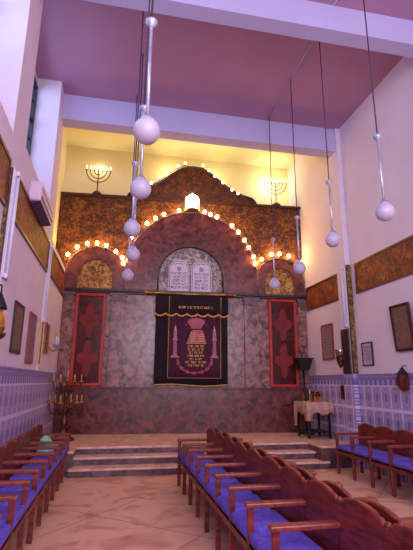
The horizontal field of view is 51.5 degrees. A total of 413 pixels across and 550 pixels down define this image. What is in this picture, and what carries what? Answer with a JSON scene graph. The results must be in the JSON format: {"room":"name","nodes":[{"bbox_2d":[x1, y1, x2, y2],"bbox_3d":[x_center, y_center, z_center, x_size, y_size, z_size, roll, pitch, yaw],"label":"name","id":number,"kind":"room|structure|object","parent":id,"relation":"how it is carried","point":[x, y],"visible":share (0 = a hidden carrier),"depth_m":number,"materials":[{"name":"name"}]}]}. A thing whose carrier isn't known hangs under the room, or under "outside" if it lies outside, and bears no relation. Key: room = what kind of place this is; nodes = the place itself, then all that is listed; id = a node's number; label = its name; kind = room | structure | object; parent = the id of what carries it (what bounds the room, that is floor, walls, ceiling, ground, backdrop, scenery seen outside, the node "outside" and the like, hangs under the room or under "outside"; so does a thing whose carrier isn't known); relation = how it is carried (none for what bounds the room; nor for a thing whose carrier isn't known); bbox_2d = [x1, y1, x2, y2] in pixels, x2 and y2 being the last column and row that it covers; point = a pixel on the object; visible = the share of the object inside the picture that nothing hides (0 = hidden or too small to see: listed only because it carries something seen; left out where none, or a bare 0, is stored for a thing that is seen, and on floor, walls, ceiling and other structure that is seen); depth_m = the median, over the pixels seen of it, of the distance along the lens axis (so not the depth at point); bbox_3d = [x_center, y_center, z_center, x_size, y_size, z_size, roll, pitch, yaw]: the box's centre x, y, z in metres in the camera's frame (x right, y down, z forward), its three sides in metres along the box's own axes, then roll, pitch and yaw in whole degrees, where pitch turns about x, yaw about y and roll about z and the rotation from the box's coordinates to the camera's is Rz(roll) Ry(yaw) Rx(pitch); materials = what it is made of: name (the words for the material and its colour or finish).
{"room":"house of worship","nodes":[
{"label":"house of worship","id":0,"kind":"room"},
{"bbox_2d":[0,0,43,172],"bbox_3d":[-2.592,-2.823,5.476,0.640,2.950,0.630,3,-14,-11],"label":"wall","id":1,"kind":"structure","parent":0,"point":[20,20],"depth_m":5.25,"materials":[{"name":"paint"}]},
{"bbox_2d":[83,0,412,57],"bbox_3d":[0.437,-3.899,6.239,6.350,0.450,0.250,3,-14,-11],"label":"ceiling beam","id":2,"kind":"structure","parent":1,"relation":"attached to","point":[303,19],"depth_m":6.33,"materials":[{"name":"paint"}]},
{"bbox_2d":[0,124,64,372],"bbox_3d":[-2.225,0.276,3.324,0.465,4.100,14.150,3,-14,-11],"label":"wall","id":3,"kind":"structure","parent":0,"point":[26,284],"depth_m":6.20,"materials":[{"name":"paint"}]},
{"bbox_2d":[0,284,6,339],"bbox_3d":[-2.055,0.390,4.210,0.208,0.650,0.180,-6,-15,23],"label":"wall lamp","id":4,"kind":"object","parent":3,"relation":"attached to","point":[3,306],"visible":1,"depth_m":4.18,"materials":[{"name":"brown metal"}]},
{"bbox_2d":[0,332,5,339],"bbox_3d":[-2.043,0.631,4.143,0.180,0.150,0.176,3,-14,-11],"label":"tray","id":5,"kind":"object","parent":4,"relation":"on","point":[2,334],"depth_m":4.13,"materials":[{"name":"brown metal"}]},
{"bbox_2d":[0,134,11,206],"bbox_3d":[-1.955,-1.327,3.563,0.030,0.570,2.540,3,-14,-11],"label":"carved wall panel","id":6,"kind":"object","parent":3,"relation":"attached to","point":[5,158],"visible":1,"depth_m":4.61,"materials":[{"name":"brown wood"}]},
{"bbox_2d":[0,167,16,298],"bbox_3d":[-2.237,-0.133,4.722,0.060,2.190,0.280,3,-14,-11],"label":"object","id":7,"kind":"structure","parent":3,"relation":"attached to","point":[2,281],"depth_m":4.70,"materials":[{"name":"paint"}]},
{"bbox_2d":[0,167,13,272],"bbox_3d":[-2.215,-0.191,4.573,0.062,2.110,0.030,3,-14,-11],"label":"panel","id":8,"kind":"object","parent":7,"relation":"attached to","point":[5,209],"visible":0.65,"depth_m":4.67,"materials":[{"name":"wood"}]},
{"bbox_2d":[2,170,21,280],"bbox_3d":[-2.176,-0.564,4.810,0.045,1.250,0.200,3,-14,-11],"label":"strip light","id":9,"kind":"object","parent":7,"relation":"attached to","point":[17,176],"visible":1,"depth_m":4.76,"materials":[{"name":"white plastic"}]},
{"bbox_2d":[9,300,24,354],"bbox_3d":[-2.477,0.698,5.623,0.020,0.650,0.540,3,-14,-11],"label":"framed picture","id":10,"kind":"object","parent":3,"relation":"attached to","point":[19,309],"visible":1,"depth_m":5.60},
{"bbox_2d":[0,101,46,226],"bbox_3d":[-1.885,-2.531,2.346,0.440,0.880,10.830,3,-14,-11],"label":"sill","id":11,"kind":"structure","parent":3,"relation":"attached to","point":[29,173],"depth_m":5.55,"materials":[{"name":"paint"}]},
{"bbox_2d":[0,368,56,446],"bbox_3d":[-1.975,1.409,2.860,0.020,1.680,13.700,3,-14,-11],"label":"wainscoting","id":12,"kind":"structure","parent":3,"relation":"attached to","point":[24,395],"depth_m":6.24,"materials":[{"name":"tile"}]},
{"bbox_2d":[0,366,57,374],"bbox_3d":[-1.962,0.600,3.063,0.035,0.030,13.700,3,-14,-11],"label":"trim","id":13,"kind":"structure","parent":3,"relation":"attached to","point":[1,367],"depth_m":6.09,"materials":[{"name":"white tile"}]},
{"bbox_2d":[24,311,36,363],"bbox_3d":[-2.675,0.966,6.540,0.020,0.750,0.530,3,-14,-11],"label":"framed picture","id":14,"kind":"object","parent":3,"relation":"attached to","point":[30,344],"visible":1,"depth_m":6.52,"materials":[{"name":"paper"}]},
{"bbox_2d":[15,180,49,271],"bbox_3d":[-2.550,-0.633,6.363,0.030,0.570,2.630,3,-14,-11],"label":"carved wall panel","id":15,"kind":"object","parent":3,"relation":"attached to","point":[27,222],"visible":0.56,"depth_m":6.10,"materials":[{"name":"brown wood"}]},
{"bbox_2d":[36,322,43,363],"bbox_3d":[-2.822,1.147,7.247,0.062,0.700,0.030,3,-14,-11],"label":"panel","id":16,"kind":"object","parent":3,"relation":"attached to","point":[41,323],"visible":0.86,"depth_m":7.24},
{"bbox_2d":[28,181,52,225],"bbox_3d":[-2.448,-1.034,6.363,0.185,0.310,1.040,3,-14,-11],"label":"air conditioner","id":17,"kind":"object","parent":3,"relation":"attached to","point":[39,200],"visible":0.95,"depth_m":6.07,"materials":[{"name":"white plastic"}]},
{"bbox_2d":[30,196,51,225],"bbox_3d":[-2.434,-0.927,6.339,0.155,0.090,1.000,3,-14,-11],"label":"grille","id":18,"kind":"object","parent":17,"relation":"attached to","point":[38,203],"depth_m":6.21,"materials":[{"name":"white plastic"}]},
{"bbox_2d":[42,322,50,353],"bbox_3d":[-2.955,1.169,7.919,0.030,0.540,0.500,3,-14,-11],"label":"framed picture","id":19,"kind":"object","parent":3,"relation":"attached to","point":[47,325],"visible":0.97,"depth_m":7.90},
{"bbox_2d":[43,245,53,321],"bbox_3d":[-2.807,0.143,7.604,0.045,1.380,0.140,3,-14,-11],"label":"strip light","id":20,"kind":"object","parent":3,"relation":"attached to","point":[51,246],"visible":0.95,"depth_m":7.57,"materials":[{"name":"white plastic"}]},
{"bbox_2d":[49,330,59,351],"bbox_3d":[-2.943,1.274,8.263,0.250,0.399,0.417,3,-14,-11],"label":"wall sconce","id":21,"kind":"object","parent":3,"relation":"attached to","point":[57,333],"visible":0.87,"depth_m":8.18,"materials":[{"name":"gold metal"}]},
{"bbox_2d":[50,248,65,296],"bbox_3d":[-3.107,-0.003,8.991,0.030,0.530,2.150,3,-14,-11],"label":"carved wall panel","id":22,"kind":"object","parent":3,"relation":"attached to","point":[58,276],"visible":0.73,"depth_m":8.88,"materials":[{"name":"brown wood"}]},
{"bbox_2d":[30,78,63,238],"bbox_3d":[-3.137,-2.187,8.043,0.640,2.950,0.670,3,-14,-11],"label":"wall pier","id":23,"kind":"object","parent":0,"point":[45,155],"visible":0.5,"depth_m":7.89,"materials":[{"name":"paint"}]},
{"bbox_2d":[52,128,66,246],"bbox_3d":[-3.515,-2.066,9.679,0.150,3.500,2.650,3,-14,-11],"label":"wall","id":24,"kind":"structure","parent":0,"point":[64,142],"depth_m":10.54,"materials":[{"name":"paint"}]},
{"bbox_2d":[63,145,288,205],"bbox_3d":[-0.677,0.236,11.184,6.550,7.400,0.150,3,-14,-11],"label":"wall","id":25,"kind":"structure","parent":0,"point":[248,180],"depth_m":11.68,"materials":[{"name":"paint"}]},
{"bbox_2d":[64,127,298,168],"bbox_3d":[-0.384,-3.627,10.810,6.550,0.120,2.800,3,-14,-11],"label":"ceiling","id":26,"kind":"structure","parent":0,"point":[74,136],"depth_m":11.54,"materials":[{"name":"paint"}]},
{"bbox_2d":[11,468,412,549],"bbox_3d":[0.700,2.523,3.469,6.600,0.150,14.300,3,-14,-11],"label":"floor","id":27,"kind":"structure","parent":0,"point":[145,512],"depth_m":5.15,"materials":[{"name":"stone"}]},
{"bbox_2d":[0,424,70,549],"bbox_3d":[-2.082,2.358,4.948,0.511,0.847,4.756,3,-14,-11],"label":"bench","id":28,"kind":"object","parent":27,"relation":"on","point":[25,473],"visible":0.97,"depth_m":4.69,"materials":[{"name":"red wood"}]},
{"bbox_2d":[0,524,11,547],"bbox_3d":[-1.614,1.848,2.986,0.395,0.075,0.440,3,-14,-11],"label":"seat cushion","id":29,"kind":"object","parent":28,"relation":"on","point":[5,529],"depth_m":3.09,"materials":[{"name":"blue fabric"}]},
{"bbox_2d":[0,505,25,527],"bbox_3d":[-1.720,1.970,3.480,0.395,0.075,0.440,3,-14,-11],"label":"seat cushion","id":30,"kind":"object","parent":28,"relation":"on","point":[20,510],"depth_m":3.51,"materials":[{"name":"blue fabric"}]},
{"bbox_2d":[0,490,35,509],"bbox_3d":[-1.825,2.093,3.975,0.395,0.075,0.440,3,-14,-11],"label":"seat cushion","id":31,"kind":"object","parent":28,"relation":"on","point":[31,498],"depth_m":4.02,"materials":[{"name":"blue fabric"}]},
{"bbox_2d":[0,479,43,493],"bbox_3d":[-1.930,2.215,4.469,0.395,0.075,0.440,3,-14,-11],"label":"seat cushion","id":32,"kind":"object","parent":28,"relation":"on","point":[40,486],"depth_m":4.34,"materials":[{"name":"blue fabric"}]},
{"bbox_2d":[9,470,50,481],"bbox_3d":[-2.035,2.338,4.963,0.395,0.075,0.440,3,-14,-11],"label":"seat cushion","id":33,"kind":"object","parent":28,"relation":"on","point":[48,472],"depth_m":4.85,"materials":[{"name":"blue fabric"}]},
{"bbox_2d":[20,462,56,471],"bbox_3d":[-2.140,2.460,5.458,0.395,0.075,0.440,3,-14,-11],"label":"seat cushion","id":34,"kind":"object","parent":28,"relation":"on","point":[54,464],"depth_m":5.42,"materials":[{"name":"blue fabric"}]},
{"bbox_2d":[36,435,54,451],"bbox_3d":[-2.434,2.556,6.481,0.303,0.248,0.283,3,-14,-11],"label":"plastic bag","id":35,"kind":"object","parent":28,"relation":"on","point":[45,437],"visible":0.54,"depth_m":6.42,"materials":[{"name":"teal plastic"}]},
{"bbox_2d":[30,455,60,464],"bbox_3d":[-2.245,2.583,5.952,0.395,0.075,0.440,3,-14,-11],"label":"seat cushion","id":36,"kind":"object","parent":28,"relation":"on","point":[59,456],"depth_m":5.99,"materials":[{"name":"blue fabric"}]},
{"bbox_2d":[67,459,330,477],"bbox_3d":[-0.054,3.422,7.677,4.620,0.130,0.630,3,-14,-11],"label":"step","id":37,"kind":"structure","parent":27,"relation":"on","point":[308,464],"depth_m":7.21,"materials":[{"name":"stone"}]},
{"bbox_2d":[73,449,315,465],"bbox_3d":[-0.128,3.330,7.847,4.430,0.130,0.340,3,-14,-11],"label":"step","id":38,"kind":"structure","parent":37,"relation":"on","point":[169,457],"depth_m":7.54,"materials":[{"name":"stone"}]},
{"bbox_2d":[56,444,356,476],"bbox_3d":[-0.294,3.614,8.909,5.910,0.350,3.040,3,-14,-11],"label":"step","id":39,"kind":"structure","parent":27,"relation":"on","point":[323,454],"depth_m":7.91,"materials":[{"name":"stone"}]},
{"bbox_2d":[50,433,348,453],"bbox_3d":[-0.300,3.422,8.945,5.890,0.040,3.060,3,-14,-11],"label":"platform","id":40,"kind":"object","parent":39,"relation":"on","point":[81,441],"visible":0.42,"depth_m":8.60,"materials":[{"name":"stone"}]},
{"bbox_2d":[47,370,83,441],"bbox_3d":[-2.813,2.588,8.544,0.712,1.350,0.725,3,-14,-11],"label":"candelabrum","id":41,"kind":"object","parent":40,"relation":"on","point":[64,410],"visible":1,"depth_m":8.46,"materials":[{"name":"gold metal"}]},
{"bbox_2d":[52,166,311,434],"bbox_3d":[-0.568,0.370,10.596,6.220,6.678,0.420,2,-14,-8],"label":"torah ark","id":42,"kind":"object","parent":40,"relation":"on","point":[188,252],"visible":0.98,"depth_m":10.42,"materials":[{"name":"stone"}]},
{"bbox_2d":[66,241,99,257],"bbox_3d":[-2.964,-0.602,10.318,0.753,0.435,0.089,2,-14,-8],"label":"string lights","id":43,"kind":"object","parent":42,"relation":"attached to","point":[97,243],"depth_m":10.32,"materials":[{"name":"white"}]},
{"bbox_2d":[69,292,106,385],"bbox_3d":[-2.731,1.464,9.905,0.700,2.130,0.068,2,-14,-8],"label":"framed panel","id":44,"kind":"object","parent":42,"relation":"on","point":[90,308],"visible":0.97,"depth_m":9.90,"materials":[{"name":"fabric"}]},
{"bbox_2d":[86,166,110,193],"bbox_3d":[-2.775,-2.418,10.952,0.640,0.830,0.260,2,-14,-8],"label":"menorah","id":45,"kind":"object","parent":42,"relation":"on","point":[98,174],"visible":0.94,"depth_m":10.96,"materials":[{"name":"brown metal"}]},
{"bbox_2d":[104,243,117,254],"bbox_3d":[-2.319,-0.619,10.415,0.317,0.267,0.089,2,-14,-8],"label":"string lights","id":46,"kind":"object","parent":42,"relation":"attached to","point":[106,245],"depth_m":10.39,"materials":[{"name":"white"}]},
{"bbox_2d":[120,256,124,266],"bbox_3d":[-2.035,-0.316,10.380,0.103,0.251,0.089,2,-14,-8],"label":"string lights","id":47,"kind":"object","parent":42,"relation":"attached to","point":[122,257],"depth_m":10.37,"materials":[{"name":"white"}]},
{"bbox_2d":[131,216,156,240],"bbox_3d":[-1.544,-1.139,10.603,0.589,0.657,0.088,2,-14,-8],"label":"string lights","id":48,"kind":"object","parent":42,"relation":"attached to","point":[155,218],"depth_m":10.63,"materials":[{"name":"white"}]},
{"bbox_2d":[150,162,186,185],"bbox_3d":[-0.987,-2.619,11.164,0.917,0.723,0.068,2,-14,-8],"label":"string lights","id":49,"kind":"object","parent":42,"relation":"attached to","point":[185,163],"depth_m":11.17,"materials":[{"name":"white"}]},
{"bbox_2d":[162,209,184,217],"bbox_3d":[-0.834,-1.532,10.801,0.551,0.241,0.088,2,-14,-8],"label":"string lights","id":50,"kind":"object","parent":42,"relation":"attached to","point":[179,210],"depth_m":10.81,"materials":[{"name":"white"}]},
{"bbox_2d":[145,291,235,386],"bbox_3d":[-0.382,1.501,10.111,2.220,2.199,0.108,2,-14,-8],"label":"curtain","id":51,"kind":"object","parent":42,"relation":"hanging from","point":[191,332],"visible":1,"depth_m":10.12,"materials":[{"name":"fabric"}]},
{"bbox_2d":[184,192,199,211],"bbox_3d":[-0.363,-1.875,10.954,0.388,0.550,0.388,8,-16,-29],"label":"lantern","id":52,"kind":"object","parent":42,"relation":"on","point":[192,201],"visible":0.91,"depth_m":10.81,"materials":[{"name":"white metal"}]},
{"bbox_2d":[208,169,238,195],"bbox_3d":[0.443,-2.430,11.321,0.801,0.691,0.068,2,-14,-8],"label":"string lights","id":53,"kind":"object","parent":42,"relation":"attached to","point":[214,177],"depth_m":11.31,"materials":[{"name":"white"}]},
{"bbox_2d":[194,210,256,266],"bbox_3d":[0.470,-0.921,10.836,1.581,1.419,0.088,2,-14,-8],"label":"string lights","id":54,"kind":"object","parent":42,"relation":"attached to","point":[210,215],"depth_m":10.90,"materials":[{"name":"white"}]},
{"bbox_2d":[260,253,272,262],"bbox_3d":[1.518,-0.422,10.913,0.319,0.252,0.088,2,-14,-8],"label":"string lights","id":55,"kind":"object","parent":42,"relation":"attached to","point":[271,255],"depth_m":10.92,"materials":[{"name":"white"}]},
{"bbox_2d":[264,178,286,204],"bbox_3d":[1.871,-2.231,11.569,0.640,0.830,0.260,2,-14,-8],"label":"menorah","id":56,"kind":"object","parent":42,"relation":"on","point":[275,186],"visible":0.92,"depth_m":11.58,"materials":[{"name":"brown metal"}]},
{"bbox_2d":[268,299,299,386],"bbox_3d":[1.889,1.650,10.519,0.710,2.130,0.068,2,-14,-8],"label":"framed panel","id":57,"kind":"object","parent":42,"relation":"on","point":[282,317],"visible":1,"depth_m":10.51,"materials":[{"name":"fabric"}]},
{"bbox_2d":[278,252,295,262],"bbox_3d":[2.050,-0.438,10.994,0.444,0.248,0.088,2,-14,-8],"label":"string lights","id":58,"kind":"object","parent":42,"relation":"attached to","point":[279,253],"depth_m":10.98,"materials":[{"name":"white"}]},
{"bbox_2d":[293,354,314,434],"bbox_3d":[2.292,2.757,9.987,0.400,1.790,0.320,3,-14,-11],"label":"candle stand","id":59,"kind":"object","parent":40,"relation":"on","point":[303,363],"visible":0.7,"depth_m":10.03,"materials":[{"name":"metal"}]},
{"bbox_2d":[294,359,312,369],"bbox_3d":[2.297,2.117,10.147,0.360,0.250,0.280,3,-14,-11],"label":"tray","id":60,"kind":"object","parent":59,"relation":"on","point":[301,364],"depth_m":10.04,"materials":[{"name":"black metal"}]},
{"bbox_2d":[297,412,331,438],"bbox_3d":[2.322,3.130,9.270,0.560,0.720,0.600,3,-14,-11],"label":"side table","id":61,"kind":"object","parent":40,"relation":"on","point":[308,430],"visible":0.57,"depth_m":9.09,"materials":[{"name":"black metal"}]},
{"bbox_2d":[294,401,333,425],"bbox_3d":[2.322,3.015,9.299,0.638,0.517,0.743,3,-14,-11],"label":"tablecloth","id":62,"kind":"object","parent":61,"relation":"on","point":[308,408],"visible":0.98,"depth_m":9.04,"materials":[{"name":"fabric"}]},
{"bbox_2d":[311,391,322,400],"bbox_3d":[2.429,2.660,9.430,0.200,0.226,0.160,3,-14,-11],"label":"box","id":63,"kind":"object","parent":62,"relation":"on","point":[316,396],"visible":1,"depth_m":9.40,"materials":[{"name":"gold metal"}]},
{"bbox_2d":[300,429,328,432],"bbox_3d":[2.320,3.353,9.214,0.480,0.020,0.480,3,-14,-11],"label":"shelf","id":64,"kind":"object","parent":61,"relation":"attached to","point":[305,430],"depth_m":9.07,"materials":[{"name":"black metal"}]},
{"bbox_2d":[177,428,412,549],"bbox_3d":[0.375,2.112,3.890,0.511,0.847,5.796,3,-14,-11],"label":"bench","id":65,"kind":"object","parent":27,"relation":"on","point":[264,504],"visible":1,"depth_m":3.38,"materials":[{"name":"red wood"}]},
{"bbox_2d":[178,452,205,461],"bbox_3d":[-0.197,2.699,6.359,0.395,0.075,0.440,3,-14,-11],"label":"seat cushion","id":66,"kind":"object","parent":65,"relation":"on","point":[180,454],"depth_m":6.36,"materials":[{"name":"blue fabric"}]},
{"bbox_2d":[183,458,215,468],"bbox_3d":[-0.092,2.576,5.864,0.395,0.075,0.440,3,-14,-11],"label":"seat cushion","id":67,"kind":"object","parent":65,"relation":"on","point":[185,460],"depth_m":5.80,"materials":[{"name":"blue fabric"}]},
{"bbox_2d":[189,465,225,476],"bbox_3d":[0.013,2.454,5.370,0.395,0.075,0.440,3,-14,-11],"label":"seat cushion","id":68,"kind":"object","parent":65,"relation":"on","point":[192,468],"depth_m":5.26,"materials":[{"name":"blue fabric"}]},
{"bbox_2d":[197,472,237,487],"bbox_3d":[0.118,2.331,4.876,0.395,0.075,0.440,3,-14,-11],"label":"seat cushion","id":69,"kind":"object","parent":65,"relation":"on","point":[200,476],"depth_m":4.77,"materials":[{"name":"blue fabric"}]},
{"bbox_2d":[206,482,252,499],"bbox_3d":[0.223,2.209,4.381,0.395,0.075,0.440,3,-14,-11],"label":"seat cushion","id":70,"kind":"object","parent":65,"relation":"on","point":[210,487],"depth_m":4.33,"materials":[{"name":"blue fabric"}]},
{"bbox_2d":[217,494,270,516],"bbox_3d":[0.328,2.086,3.887,0.395,0.075,0.440,3,-14,-11],"label":"seat cushion","id":71,"kind":"object","parent":65,"relation":"on","point":[222,501],"depth_m":3.89,"materials":[{"name":"blue fabric"}]},
{"bbox_2d":[231,510,288,537],"bbox_3d":[0.433,1.964,3.393,0.395,0.075,0.440,3,-14,-11],"label":"seat cushion","id":72,"kind":"object","parent":65,"relation":"on","point":[262,518],"depth_m":3.36,"materials":[{"name":"blue fabric"}]},
{"bbox_2d":[249,531,322,549],"bbox_3d":[0.538,1.842,2.898,0.395,0.075,0.440,3,-14,-11],"label":"seat cushion","id":73,"kind":"object","parent":65,"relation":"on","point":[296,540],"depth_m":2.92,"materials":[{"name":"blue fabric"}]},
{"bbox_2d":[214,428,412,525],"bbox_3d":[0.908,2.133,3.957,0.487,0.847,5.796,3,-14,-11],"label":"bench backrest","id":74,"kind":"object","parent":27,"relation":"on","point":[387,514],"visible":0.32,"depth_m":3.06,"materials":[{"name":"red wood"}]},
{"bbox_2d":[334,423,412,496],"bbox_3d":[2.822,2.677,6.085,0.511,0.847,3.166,3,-14,-11],"label":"bench","id":75,"kind":"object","parent":27,"relation":"on","point":[384,447],"visible":1,"depth_m":6.62,"materials":[{"name":"red wood"}]},
{"bbox_2d":[338,444,367,452],"bbox_3d":[2.515,2.954,7.306,0.395,0.075,0.435,3,-14,-11],"label":"seat cushion","id":76,"kind":"object","parent":75,"relation":"on","point":[343,448],"depth_m":7.25,"materials":[{"name":"blue fabric"}]},
{"bbox_2d":[353,448,387,457],"bbox_3d":[2.619,2.833,6.816,0.395,0.075,0.435,3,-14,-11],"label":"seat cushion","id":77,"kind":"object","parent":75,"relation":"on","point":[359,453],"depth_m":6.76,"materials":[{"name":"blue fabric"}]},
{"bbox_2d":[371,454,410,463],"bbox_3d":[2.724,2.712,6.327,0.395,0.075,0.435,3,-14,-11],"label":"seat cushion","id":78,"kind":"object","parent":75,"relation":"on","point":[376,458],"depth_m":6.28,"materials":[{"name":"blue fabric"}]},
{"bbox_2d":[392,459,412,470],"bbox_3d":[2.828,2.590,5.837,0.395,0.075,0.435,3,-14,-11],"label":"seat cushion","id":79,"kind":"object","parent":75,"relation":"on","point":[402,465],"depth_m":5.82,"materials":[{"name":"blue fabric"}]},
{"bbox_2d":[35,0,412,128],"bbox_3d":[0.960,-4.782,3.860,6.750,0.120,11.500,3,-14,-11],"label":"ceiling","id":80,"kind":"structure","parent":0,"point":[94,49],"depth_m":7.67,"materials":[{"name":"paint"}]},
{"bbox_2d":[122,95,137,280],"bbox_3d":[-1.393,-1.731,8.074,0.214,3.797,0.214,3,-14,-11],"label":"globe pendant","id":81,"kind":"object","parent":80,"relation":"hanging from","point":[127,274],"visible":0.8,"depth_m":7.63,"materials":[{"name":"glass"}]},
{"bbox_2d":[124,11,143,236],"bbox_3d":[-0.944,-2.300,5.923,0.214,3.727,0.214,3,-14,-11],"label":"globe pendant","id":82,"kind":"object","parent":80,"relation":"hanging from","point":[131,227],"visible":0.99,"depth_m":5.56,"materials":[{"name":"glass"}]},
{"bbox_2d":[126,53,143,260],"bbox_3d":[-1.112,-2.028,6.977,0.214,3.747,0.214,3,-14,-11],"label":"globe pendant","id":83,"kind":"object","parent":80,"relation":"hanging from","point":[132,254],"visible":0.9,"depth_m":6.54,"materials":[{"name":"glass"}]},
{"bbox_2d":[130,0,150,198],"bbox_3d":[-0.656,-2.582,4.760,0.214,3.737,0.214,3,-14,-11],"label":"globe pendant","id":84,"kind":"object","parent":80,"relation":"hanging from","point":[140,188],"visible":0.98,"depth_m":4.31,"materials":[{"name":"glass"}]},
{"bbox_2d":[133,0,159,144],"bbox_3d":[-0.454,-2.830,3.760,0.214,3.737,0.214,3,-14,-11],"label":"globe pendant","id":85,"kind":"object","parent":80,"relation":"hanging from","point":[146,130],"visible":1,"depth_m":3.31,"materials":[{"name":"glass"}]},
{"bbox_2d":[269,117,279,289],"bbox_3d":[1.323,-1.557,8.693,0.214,3.797,0.214,3,-14,-11],"label":"globe pendant","id":86,"kind":"object","parent":80,"relation":"hanging from","point":[274,284],"visible":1,"depth_m":8.38,"materials":[{"name":"glass"}]},
{"bbox_2d":[290,79,305,273],"bbox_3d":[1.562,-1.845,7.574,0.214,3.777,0.214,3,-14,-11],"label":"globe pendant","id":87,"kind":"object","parent":80,"relation":"hanging from","point":[299,267],"visible":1,"depth_m":7.26,"materials":[{"name":"glass"}]},
{"bbox_2d":[267,0,336,119],"bbox_3d":[1.772,-3.895,7.100,0.016,0.018,4.550,3,-14,-11],"label":"conduit","id":88,"kind":"object","parent":80,"relation":"attached to","point":[336,0],"visible":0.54,"depth_m":7.87,"materials":[{"name":"metal"}]},
{"bbox_2d":[319,42,340,246],"bbox_3d":[1.799,-2.173,6.475,0.214,3.667,0.214,3,-14,-11],"label":"globe pendant","id":89,"kind":"object","parent":80,"relation":"hanging from","point":[332,239],"visible":0.99,"depth_m":6.14,"materials":[{"name":"glass"}]},
{"bbox_2d":[363,0,394,220],"bbox_3d":[2.045,-2.426,5.306,0.214,3.737,0.214,3,-14,-11],"label":"globe pendant","id":90,"kind":"object","parent":80,"relation":"hanging from","point":[385,211],"visible":1,"depth_m":4.95,"materials":[{"name":"glass"}]},
{"bbox_2d":[329,128,364,468],"bbox_3d":[2.861,0.182,8.899,0.115,7.050,0.360,3,-14,-11],"label":"pillar","id":91,"kind":"structure","parent":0,"point":[335,161],"depth_m":8.99,"materials":[{"name":"paint"}]},
{"bbox_2d":[62,94,334,157],"bbox_3d":[-0.174,-3.139,9.103,6.350,0.550,0.300,3,-14,-11],"label":"beam","id":92,"kind":"structure","parent":91,"relation":"attached to","point":[79,112],"depth_m":9.00,"materials":[{"name":"paint"}]},
{"bbox_2d":[339,266,348,326],"bbox_3d":[2.799,0.439,8.754,0.045,1.240,0.180,3,-14,-11],"label":"strip light","id":93,"kind":"object","parent":91,"relation":"attached to","point":[342,269],"visible":1,"depth_m":8.73,"materials":[{"name":"white plastic"}]},
{"bbox_2d":[340,328,351,373],"bbox_3d":[2.779,1.520,8.545,0.045,0.880,0.300,3,-14,-11],"label":"board","id":94,"kind":"object","parent":91,"relation":"attached to","point":[345,338],"visible":1,"depth_m":8.51,"materials":[{"name":"brown wood"}]},
{"bbox_2d":[336,352,344,367],"bbox_3d":[2.642,1.655,8.450,0.249,0.370,0.197,3,-14,-11],"label":"oil lamp","id":95,"kind":"object","parent":94,"relation":"attached to","point":[340,359],"visible":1,"depth_m":8.38,"materials":[{"name":"black metal"}]},
{"bbox_2d":[345,265,358,373],"bbox_3d":[2.903,0.850,8.538,0.124,2.180,0.030,3,-14,-11],"label":"panel","id":96,"kind":"object","parent":91,"relation":"attached to","point":[347,267],"visible":1,"depth_m":8.52,"materials":[{"name":"tile"}]},
{"bbox_2d":[287,56,412,426],"bbox_3d":[3.876,-1.077,4.956,0.200,7.600,14.150,3,-14,-11],"label":"wall","id":97,"kind":"structure","parent":0,"point":[368,235],"depth_m":8.30,"materials":[{"name":"paint"}]},
{"bbox_2d":[306,273,338,310],"bbox_3d":[2.686,0.423,9.933,0.030,0.580,1.700,3,-14,-11],"label":"carved wall panel","id":98,"kind":"object","parent":97,"relation":"attached to","point":[324,292],"visible":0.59,"depth_m":9.91,"materials":[{"name":"brown wood"}]},
{"bbox_2d":[321,323,334,359],"bbox_3d":[2.696,1.490,9.545,0.030,0.780,0.520,3,-14,-11],"label":"framed picture","id":99,"kind":"object","parent":97,"relation":"attached to","point":[327,339],"visible":1,"depth_m":9.53,"materials":[{"name":"paper"}]},
{"bbox_2d":[340,385,344,399],"bbox_3d":[2.786,2.401,8.771,0.026,0.280,0.140,3,-14,-11],"label":"wall plaque","id":100,"kind":"object","parent":97,"relation":"attached to","point":[342,389],"visible":0.86,"depth_m":8.74,"materials":[{"name":"brown wood"}]},
{"bbox_2d":[309,373,412,376],"bbox_3d":[3.832,0.879,4.016,0.035,0.030,13.300,3,-14,-11],"label":"trim","id":101,"kind":"structure","parent":97,"relation":"attached to","point":[385,373],"depth_m":8.03,"materials":[{"name":"white tile"}]},
{"bbox_2d":[310,375,412,484],"bbox_3d":[3.834,1.689,3.815,0.020,1.680,13.300,3,-14,-11],"label":"wainscoting","id":102,"kind":"structure","parent":97,"relation":"attached to","point":[382,403],"depth_m":7.73,"materials":[{"name":"tile"}]},
{"bbox_2d":[361,341,373,365],"bbox_3d":[3.005,1.472,7.995,0.030,0.430,0.340,3,-14,-11],"label":"framed picture","id":103,"kind":"object","parent":97,"relation":"attached to","point":[366,347],"visible":1,"depth_m":7.99},
{"bbox_2d":[354,235,412,293],"bbox_3d":[3.230,-0.222,7.374,0.030,0.620,2.490,3,-14,-11],"label":"carved wall panel","id":104,"kind":"object","parent":97,"relation":"attached to","point":[394,262],"visible":1,"depth_m":7.61,"materials":[{"name":"brown wood"}]},
{"bbox_2d":[389,302,412,351],"bbox_3d":[3.203,0.855,7.012,0.093,0.761,0.480,3,-14,-11],"label":"framed picture","id":105,"kind":"object","parent":97,"relation":"attached to","point":[400,314],"visible":1,"depth_m":7.01},
{"bbox_2d":[396,365,409,391],"bbox_3d":[3.140,1.659,6.852,0.200,0.418,0.184,3,-14,-11],"label":"wall lantern","id":106,"kind":"object","parent":97,"relation":"attached to","point":[403,382],"visible":1,"depth_m":6.79,"materials":[{"name":"red glass"}]},
{"bbox_3d":[-2.198,-2.549,2.284,0.200,0.880,10.830,3,-14,-11],"label":"wall","id":107,"kind":"structure","parent":0,"visible":0},
{"bbox_2d":[26,76,37,155],"bbox_3d":[-2.987,-2.845,6.807,0.080,1.870,2.050,3,-14,-11],"label":"window","id":108,"kind":"structure","parent":107,"relation":"in","point":[35,86],"depth_m":7.76,"materials":[{"name":"clear glass"}]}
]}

